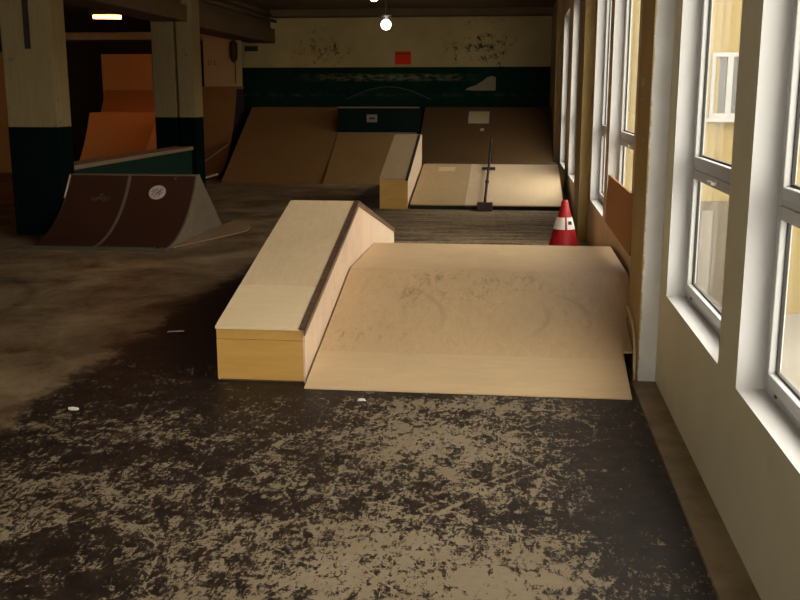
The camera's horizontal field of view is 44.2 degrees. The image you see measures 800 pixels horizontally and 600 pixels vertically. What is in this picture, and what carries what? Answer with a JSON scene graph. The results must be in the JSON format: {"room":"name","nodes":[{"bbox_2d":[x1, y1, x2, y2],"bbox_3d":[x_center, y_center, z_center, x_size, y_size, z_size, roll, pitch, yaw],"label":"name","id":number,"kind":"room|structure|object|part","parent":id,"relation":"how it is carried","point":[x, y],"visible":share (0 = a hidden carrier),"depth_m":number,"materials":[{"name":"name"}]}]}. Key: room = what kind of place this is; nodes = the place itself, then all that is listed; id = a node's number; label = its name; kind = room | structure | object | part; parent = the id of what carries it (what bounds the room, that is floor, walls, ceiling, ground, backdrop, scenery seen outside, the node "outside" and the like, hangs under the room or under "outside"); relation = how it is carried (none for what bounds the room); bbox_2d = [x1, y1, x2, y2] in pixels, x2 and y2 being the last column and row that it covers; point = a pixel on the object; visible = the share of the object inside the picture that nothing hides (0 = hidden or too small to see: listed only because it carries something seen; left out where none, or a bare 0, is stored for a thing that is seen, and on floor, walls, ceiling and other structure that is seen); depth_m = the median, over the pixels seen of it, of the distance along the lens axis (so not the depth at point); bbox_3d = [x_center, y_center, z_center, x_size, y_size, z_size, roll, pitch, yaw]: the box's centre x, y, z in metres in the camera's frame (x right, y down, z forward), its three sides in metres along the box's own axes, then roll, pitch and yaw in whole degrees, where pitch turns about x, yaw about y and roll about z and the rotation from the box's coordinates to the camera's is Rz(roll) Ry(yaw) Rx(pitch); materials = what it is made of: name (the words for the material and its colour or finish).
{"room":"indoor skatepark","nodes":[
{"label":"indoor skatepark","id":0,"kind":"room"},
{"bbox_2d":[0,29,1,51],"bbox_3d":[-11.024,-2.141,9.798,0.200,3.600,29.400,1,12,6],"label":"wall","id":1,"kind":"structure","parent":0,"point":[0,29],"depth_m":23.03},
{"bbox_2d":[64,13,551,160],"bbox_3d":[-2.779,-4.942,23.256,13.032,3.600,0.200,1,12,6],"label":"wall","id":2,"kind":"structure","parent":0,"point":[310,61],"depth_m":22.79,"materials":[{"name":"paint"}]},
{"bbox_2d":[65,32,202,40],"bbox_3d":[-6.417,-6.155,23.020,5.800,0.170,0.600,1,12,6],"label":"beam","id":3,"kind":"structure","parent":2,"relation":"attached to","point":[72,36],"depth_m":22.78,"materials":[{"name":"brown wood"}]},
{"bbox_2d":[245,46,257,50],"bbox_3d":[-3.479,-5.875,23.025,0.310,0.120,0.029,1,12,6],"label":"wall plate","id":4,"kind":"object","parent":2,"relation":"attached to","point":[247,48],"visible":1,"depth_m":23.01,"materials":[{"name":"black plastic"}]},
{"bbox_2d":[346,86,430,99],"bbox_3d":[-0.275,-4.805,22.876,2.008,0.304,0.017,1,12,6],"label":"strip","id":5,"kind":"object","parent":2,"relation":"attached to","point":[385,86],"visible":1,"depth_m":22.84,"materials":[{"name":"paint"}]},
{"bbox_2d":[395,51,410,63],"bbox_3d":[0.068,-5.571,22.670,0.370,0.290,0.031,1,12,6],"label":"wall sign","id":6,"kind":"object","parent":2,"relation":"attached to","point":[401,57],"visible":1,"depth_m":22.66,"materials":[{"name":"red plastic"}]},
{"bbox_2d":[466,76,495,90],"bbox_3d":[1.844,-4.970,22.591,0.705,0.325,0.018,1,12,6],"label":"cutout","id":7,"kind":"object","parent":2,"relation":"attached to","point":[488,84],"visible":1,"depth_m":22.58,"materials":[{"name":"paint"}]},
{"bbox_2d":[63,0,555,12],"bbox_3d":[-4.451,-3.823,8.674,13.032,0.150,29.400,1,12,6],"label":"ceiling","id":8,"kind":"structure","parent":0,"point":[268,5],"depth_m":21.12,"materials":[{"name":"paint"}]},
{"bbox_2d":[89,10,120,18],"bbox_3d":[-5.363,-5.418,18.022,0.650,0.535,0.100,1,12,6],"label":"lamp","id":9,"kind":"object","parent":8,"relation":"hanging from","point":[97,14],"visible":0.6,"depth_m":18.03,"materials":[{"name":"metal"}]},
{"bbox_2d":[63,0,274,42],"bbox_3d":[-4.876,-3.386,8.712,0.600,0.720,29.200,1,12,6],"label":"beam","id":10,"kind":"structure","parent":8,"relation":"attached to","point":[217,21],"depth_m":18.00,"materials":[{"name":"paint"}]},
{"bbox_2d":[230,40,237,82],"bbox_3d":[-3.654,-5.245,21.692,0.170,0.930,0.170,1,12,6],"label":"bracket","id":11,"kind":"object","parent":10,"relation":"hanging from","point":[233,44],"visible":1,"depth_m":21.59,"materials":[{"name":"black metal"}]},
{"bbox_2d":[200,0,276,22],"bbox_3d":[-3.516,-5.351,17.320,0.067,0.170,11.150,1,12,6],"label":"ceiling pipe","id":12,"kind":"object","parent":10,"relation":"attached to","point":[206,1],"visible":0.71,"depth_m":19.89,"materials":[{"name":"metal"}]},
{"bbox_2d":[380,0,391,29],"bbox_3d":[-0.276,-5.656,19.419,0.320,0.640,0.240,1,12,6],"label":"ceiling lamp","id":13,"kind":"object","parent":8,"relation":"hanging from","point":[385,24],"visible":1,"depth_m":19.39,"materials":[{"name":"glass"}]},
{"bbox_2d":[380,14,391,19],"bbox_3d":[-0.276,-5.572,19.437,0.240,0.130,0.240,1,12,6],"label":"socket","id":14,"kind":"object","parent":13,"relation":"attached to","point":[385,16],"depth_m":19.39,"materials":[{"name":"metal"}]},
{"bbox_3d":[-0.276,-5.438,19.465,0.200,0.196,0.200,1,12,6],"label":"bulb","id":15,"kind":"part","parent":13,"relation":"part of","materials":[{"name":"white glass"}]},
{"bbox_2d":[270,7,552,17],"bbox_3d":[0.230,-6.489,22.245,6.365,0.160,0.450,1,12,6],"label":"beam","id":16,"kind":"structure","parent":8,"relation":"attached to","point":[480,11],"depth_m":22.03,"materials":[{"name":"paint"}]},
{"bbox_2d":[0,173,760,599],"bbox_3d":[-4.451,-0.166,9.435,13.032,0.120,29.400,1,12,6],"label":"floor","id":17,"kind":"structure","parent":0,"point":[169,479],"depth_m":4.59,"materials":[{"name":"black concrete"}]},
{"bbox_2d":[0,52,11,172],"bbox_3d":[-8.977,-4.132,21.769,1.050,2.620,0.040,1,12,6],"label":"panel","id":18,"kind":"object","parent":17,"relation":"on","point":[5,156],"visible":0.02,"depth_m":21.80,"materials":[{"name":"orange wood"}]},
{"bbox_2d":[0,0,74,234],"bbox_3d":[-4.438,-2.609,12.046,0.640,3.600,0.388,1,12,6],"label":"pillar","id":19,"kind":"structure","parent":17,"relation":"on","point":[33,40],"depth_m":11.95,"materials":[{"name":"paint"}]},
{"bbox_2d":[68,407,78,409],"bbox_3d":[-1.800,0.599,5.425,0.066,0.008,0.042,1,12,6],"label":"paper scrap","id":20,"kind":"object","parent":17,"relation":"on","point":[69,408],"visible":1,"depth_m":5.42,"materials":[{"name":"white paper"}]},
{"bbox_2d":[79,112,154,160],"bbox_3d":[-5.482,-2.904,18.960,1.380,1.360,2.200,1,12,6],"label":"ramp","id":21,"kind":"object","parent":17,"relation":"on","point":[108,133],"visible":0.3,"depth_m":19.18,"materials":[{"name":"orange wood"}]},
{"bbox_2d":[20,173,221,251],"bbox_3d":[-3.296,-1.146,12.041,1.703,0.737,2.370,1,12,6],"label":"ramp","id":22,"kind":"object","parent":17,"relation":"on","point":[99,211],"visible":1,"depth_m":11.91,"materials":[{"name":"brown wood"}]},
{"bbox_3d":[-3.414,-0.576,11.058,1.690,0.019,0.200,1,12,6],"label":"plate","id":23,"kind":"part","parent":22,"relation":"part of","materials":[{"name":"metal"}]},
{"bbox_2d":[101,54,152,96],"bbox_3d":[-5.882,-4.030,21.425,1.120,2.560,0.040,1,12,6],"label":"panel","id":24,"kind":"object","parent":17,"relation":"on","point":[119,71],"visible":0.44,"depth_m":21.22,"materials":[{"name":"orange wood"}]},
{"bbox_2d":[101,90,154,111],"bbox_3d":[-5.530,-3.497,20.729,1.880,1.800,1.430,1,12,6],"label":"ramp","id":25,"kind":"object","parent":17,"relation":"on","point":[114,100],"visible":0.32,"depth_m":20.56,"materials":[{"name":"orange wood"}]},
{"bbox_2d":[74,146,192,173],"bbox_3d":[-4.064,-1.789,14.928,0.335,0.820,4.950,1,12,6],"label":"wall","id":26,"kind":"structure","parent":17,"relation":"on","point":[176,159],"depth_m":15.13,"materials":[{"name":"green paint"}]},
{"bbox_2d":[146,123,156,150],"bbox_3d":[-4.504,-2.731,18.521,0.630,1.200,1.300,1,12,6],"label":"bank","id":27,"kind":"object","parent":17,"relation":"on","point":[152,145],"visible":0.02,"depth_m":18.74,"materials":[{"name":"orange wood"}]},
{"bbox_2d":[150,0,205,187],"bbox_3d":[-3.895,-3.702,17.296,0.730,3.600,0.450,1,12,6],"label":"pillar","id":28,"kind":"structure","parent":17,"relation":"on","point":[176,50],"depth_m":17.09,"materials":[{"name":"paint"}]},
{"bbox_2d":[173,220,250,247],"bbox_3d":[-2.209,-0.846,12.356,0.480,0.018,2.628,1,12,6],"label":"sheet","id":29,"kind":"object","parent":17,"relation":"on","point":[233,227],"visible":1,"depth_m":12.43,"materials":[{"name":"brown wood"}]},
{"bbox_2d":[206,173,217,177],"bbox_3d":[-3.928,-2.416,19.547,0.120,0.154,0.721,10,15,39],"label":"plank","id":30,"kind":"object","parent":17,"relation":"on","point":[213,174],"visible":0.44,"depth_m":19.68,"materials":[{"name":"beige wood"}]},
{"bbox_2d":[202,34,242,88],"bbox_3d":[-3.942,-4.402,22.086,0.870,3.020,0.040,1,12,6],"label":"panel","id":31,"kind":"object","parent":17,"relation":"on","point":[219,70],"visible":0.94,"depth_m":21.90,"materials":[{"name":"brown wood"}]},
{"bbox_2d":[202,87,244,180],"bbox_3d":[-4.064,-3.592,20.989,0.910,1.880,2.450,1,12,6],"label":"pipe","id":32,"kind":"object","parent":17,"relation":"on","point":[223,107],"visible":0.53,"depth_m":21.25,"materials":[{"name":"brown wood"}]},
{"bbox_3d":[-4.063,-3.571,21.009,0.890,1.830,2.420,1,12,6],"label":"frame","id":33,"kind":"part","parent":32,"relation":"part of","materials":[{"name":"brown wood"}]},
{"bbox_2d":[221,106,354,183],"bbox_3d":[-2.297,-3.417,21.229,2.055,1.440,4.050,1,12,6],"label":"ramp","id":34,"kind":"object","parent":17,"relation":"on","point":[276,144],"visible":0.78,"depth_m":20.41,"materials":[{"name":"brown wood"}]},
{"bbox_2d":[215,200,394,382],"bbox_3d":[-0.583,-0.385,8.026,0.554,0.884,4.465,1,12,6],"label":"ledge","id":35,"kind":"object","parent":17,"relation":"on","point":[273,328],"visible":0.99,"depth_m":6.42,"materials":[{"name":"brown wood"}]},
{"bbox_3d":[-0.411,-0.209,7.231,0.012,0.862,2.844,1,12,6],"label":"panel","id":36,"kind":"part","parent":35,"relation":"part of","materials":[{"name":"brown wood"}]},
{"bbox_3d":[-0.158,-0.573,9.397,0.012,0.693,1.568,1,12,6],"label":"panel","id":37,"kind":"part","parent":35,"relation":"part of","materials":[{"name":"brown wood"}]},
{"bbox_2d":[323,134,395,184],"bbox_3d":[-0.554,-2.849,19.827,1.720,0.899,1.694,1,12,6],"label":"ramp","id":38,"kind":"object","parent":17,"relation":"on","point":[355,158],"visible":0.56,"depth_m":19.84,"materials":[{"name":"brown wood"}]},
{"bbox_2d":[337,107,424,133],"bbox_3d":[-0.316,-3.545,21.788,1.720,1.462,2.456,1,12,6],"label":"box","id":39,"kind":"object","parent":17,"relation":"on","point":[350,120],"visible":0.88,"depth_m":20.52,"materials":[{"name":"green paint"}]},
{"bbox_2d":[379,134,421,208],"bbox_3d":[0.036,-2.135,16.055,0.441,1.038,2.331,1,12,6],"label":"ledge","id":40,"kind":"object","parent":17,"relation":"on","point":[402,168],"visible":1,"depth_m":15.38,"materials":[{"name":"brown wood"}]},
{"bbox_3d":[0.243,-2.122,16.043,0.015,1.017,2.279,1,12,6],"label":"panel","id":41,"kind":"part","parent":40,"relation":"part of","materials":[{"name":"brown wood"}]},
{"bbox_2d":[304,243,632,399],"bbox_3d":[0.715,-0.135,7.954,2.039,0.438,4.710,1,12,6],"label":"ramp","id":42,"kind":"object","parent":17,"relation":"on","point":[472,319],"visible":0.93,"depth_m":6.51,"materials":[{"name":"brown wood"}]},
{"bbox_3d":[0.402,0.445,5.916,1.901,0.118,0.440,1,12,6],"label":"transition plate","id":43,"kind":"part","parent":42,"relation":"part of","materials":[{"name":"brown wood"}]},
{"bbox_2d":[410,162,562,210],"bbox_3d":[1.470,-1.922,16.279,2.310,0.530,3.020,1,12,6],"label":"ramp","id":44,"kind":"object","parent":17,"relation":"on","point":[440,185],"visible":0.89,"depth_m":15.78,"materials":[{"name":"beige wood"}]},
{"bbox_3d":[1.473,-1.915,16.306,2.300,0.505,2.970,1,12,6],"label":"frame","id":45,"kind":"part","parent":44,"relation":"part of","materials":[{"name":"black metal"}]},
{"bbox_2d":[477,137,494,210],"bbox_3d":[1.480,-2.169,16.475,0.235,0.934,3.824,1,12,6],"label":"rail","id":46,"kind":"object","parent":44,"relation":"on","point":[481,206],"visible":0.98,"depth_m":15.29,"materials":[{"name":"metal"}]},
{"bbox_3d":[1.498,-2.256,16.659,0.225,0.101,0.060,1,12,6],"label":"foot plate","id":47,"kind":"part","parent":46,"relation":"part of","materials":[{"name":"metal"}]},
{"bbox_2d":[421,107,552,167],"bbox_3d":[1.798,-3.285,20.594,2.680,1.440,4.400,1,12,6],"label":"ramp","id":48,"kind":"object","parent":17,"relation":"on","point":[519,134],"visible":0.56,"depth_m":20.15,"materials":[{"name":"brown wood"}]},
{"bbox_2d":[468,111,489,122],"bbox_3d":[1.664,-3.854,20.784,0.435,0.236,0.470,1,12,6],"label":"paper sheet","id":49,"kind":"object","parent":48,"relation":"on","point":[474,116],"visible":1,"depth_m":20.79,"materials":[{"name":"beige paper"}]},
{"bbox_2d":[548,200,578,245],"bbox_3d":[1.758,-0.769,10.552,0.400,0.605,0.400,1,12,6],"label":"traffic cone","id":50,"kind":"object","parent":17,"relation":"on","point":[563,234],"visible":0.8,"depth_m":10.46,"materials":[{"name":"red plastic"}]},
{"bbox_2d":[624,305,635,380],"bbox_3d":[1.443,0.258,6.172,0.026,0.384,0.492,1,12,4],"label":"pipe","id":51,"kind":"object","parent":17,"relation":"on","point":[625,306],"visible":1,"depth_m":5.99,"materials":[{"name":"beige wood"}]},
{"bbox_3d":[-4.111,-2.521,19.547,0.601,0.308,0.292,1,12,6],"label":"plank","id":52,"kind":"object","parent":17,"relation":"on","visible":0},
{"bbox_2d":[205,142,230,161],"bbox_3d":[-3.907,-2.893,19.985,0.140,0.578,1.354,6,13,28],"label":"plank","id":53,"kind":"object","parent":52,"relation":"on","point":[224,144],"visible":0.51,"depth_m":20.18,"materials":[{"name":"brown wood"}]},
{"bbox_2d":[549,0,563,163],"bbox_3d":[3.301,-4.470,20.988,0.113,3.600,2.990,1,12,6],"label":"wall pillar","id":54,"kind":"structure","parent":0,"point":[557,17],"depth_m":19.67,"materials":[{"name":"paint"}]},
{"bbox_2d":[573,0,595,239],"bbox_3d":[2.225,-2.568,11.850,0.113,3.600,0.900,1,12,6],"label":"wall pillar","id":55,"kind":"structure","parent":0,"point":[587,17],"depth_m":11.58,"materials":[{"name":"paint"}]},
{"bbox_2d":[626,0,675,380],"bbox_3d":[1.523,-1.329,5.893,0.113,3.600,0.590,1,12,6],"label":"wall pillar","id":56,"kind":"structure","parent":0,"point":[658,16],"depth_m":5.81,"materials":[{"name":"paint"}]},
{"bbox_2d":[558,0,799,599],"bbox_3d":[1.934,-1.816,8.237,0.154,3.600,29.200,1,12,6],"label":"wall","id":57,"kind":"structure","parent":0,"point":[743,446],"depth_m":3.92,"materials":[{"name":"paint"}]},
{"bbox_2d":[599,0,611,202],"bbox_3d":[2.201,-2.275,10.269,0.081,2.630,1.700,1,12,6],"label":"window","id":58,"kind":"structure","parent":57,"relation":"in","point":[608,12],"depth_m":11.02,"materials":[{"name":"white plastic"}]},
{"bbox_3d":[2.216,-1.389,10.452,0.047,0.744,1.624,1,12,6],"label":"sash","id":59,"kind":"part","parent":58,"relation":"part of","materials":[{"name":"white plastic"}]},
{"bbox_3d":[2.216,-2.649,10.189,0.047,1.789,1.624,1,12,6],"label":"sash","id":60,"kind":"part","parent":58,"relation":"part of","materials":[{"name":"white plastic"}]},
{"bbox_2d":[605,175,632,255],"bbox_3d":[1.798,-0.735,8.102,0.030,0.432,2.030,1,12,6],"label":"board","id":61,"kind":"object","parent":57,"relation":"attached to","point":[619,202],"visible":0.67,"depth_m":7.92,"materials":[{"name":"brown wood"}]},
{"bbox_2d":[618,0,633,185],"bbox_3d":[1.952,-1.840,8.153,0.081,2.620,1.950,1,12,6],"label":"window","id":62,"kind":"structure","parent":57,"relation":"in","point":[627,137],"depth_m":9.00,"materials":[{"name":"white plastic"}]},
{"bbox_3d":[1.966,-0.953,8.335,0.047,0.734,1.874,1,12,6],"label":"sash","id":63,"kind":"part","parent":62,"relation":"part of","materials":[{"name":"white plastic"}]},
{"bbox_3d":[1.966,-2.209,8.074,0.047,1.789,1.874,1,12,6],"label":"sash","id":64,"kind":"part","parent":62,"relation":"part of","materials":[{"name":"white plastic"}]},
{"bbox_2d":[685,0,730,335],"bbox_3d":[1.536,-1.131,4.624,0.081,2.570,1.468,1,12,6],"label":"window","id":65,"kind":"structure","parent":57,"relation":"in","point":[712,172],"depth_m":5.26,"materials":[{"name":"white plastic"}]},
{"bbox_3d":[1.558,-1.130,4.621,0.037,2.570,1.468,1,12,6],"label":"frame","id":66,"kind":"part","parent":65,"relation":"part of","materials":[{"name":"white plastic"}]},
{"bbox_3d":[1.551,-0.244,4.807,0.047,0.684,1.392,1,12,6],"label":"sash","id":67,"kind":"part","parent":65,"relation":"part of","materials":[{"name":"white plastic"}]},
{"bbox_3d":[1.551,-1.476,4.550,0.047,1.789,1.392,1,12,6],"label":"sash","id":68,"kind":"part","parent":65,"relation":"part of","materials":[{"name":"white plastic"}]},
{"bbox_3d":[1.517,-0.568,4.785,0.032,0.026,0.140,1,12,6],"label":"handle","id":69,"kind":"part","parent":65,"relation":"part of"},
{"bbox_2d":[764,0,799,429],"bbox_3d":[1.328,-0.763,2.856,0.081,2.570,1.468,1,12,6],"label":"window","id":70,"kind":"structure","parent":57,"relation":"in","point":[777,386],"depth_m":3.58,"materials":[{"name":"white plastic"}]},
{"bbox_3d":[1.343,0.123,3.038,0.047,0.684,1.392,1,12,6],"label":"sash","id":71,"kind":"part","parent":70,"relation":"part of","materials":[{"name":"white plastic"}]},
{"bbox_3d":[1.350,-0.762,2.853,0.037,2.570,1.468,1,12,6],"label":"frame","id":72,"kind":"part","parent":70,"relation":"part of","materials":[{"name":"white plastic"}]},
{"bbox_3d":[1.343,-1.108,2.782,0.047,1.789,1.392,1,12,6],"label":"sash","id":73,"kind":"part","parent":70,"relation":"part of","materials":[{"name":"white plastic"}]},
{"label":"outside","id":74,"kind":"structure","parent":0,"visible":0},
{"bbox_2d":[781,313,799,392],"bbox_3d":[17.036,2.433,11.867,28.700,0.200,54.000,1,12,6],"label":"ground","id":75,"kind":"structure","parent":74,"point":[790,366],"depth_m":18.51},
{"bbox_2d":[624,0,799,312],"bbox_3d":[10.272,0.153,3.192,17.100,7.800,36.500,1,12,6],"label":"building","id":76,"kind":"structure","parent":75,"relation":"on","point":[726,14],"depth_m":21.10,"materials":[{"name":"paint"}]},
{"bbox_3d":[6.643,-0.830,21.532,0.230,2.250,0.060,1,12,6],"label":"door post","id":77,"kind":"part","parent":76,"relation":"part of","materials":[{"name":"paint"}]},
{"bbox_3d":[7.158,-0.931,21.527,1.850,2.450,0.090,1,12,6],"label":"door","id":78,"kind":"part","parent":76,"relation":"part of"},
{"bbox_3d":[6.936,-4.532,20.819,0.640,1.250,0.040,1,12,6],"label":"pane","id":79,"kind":"part","parent":76,"relation":"part of","materials":[{"name":"clear glass"}]}
]}

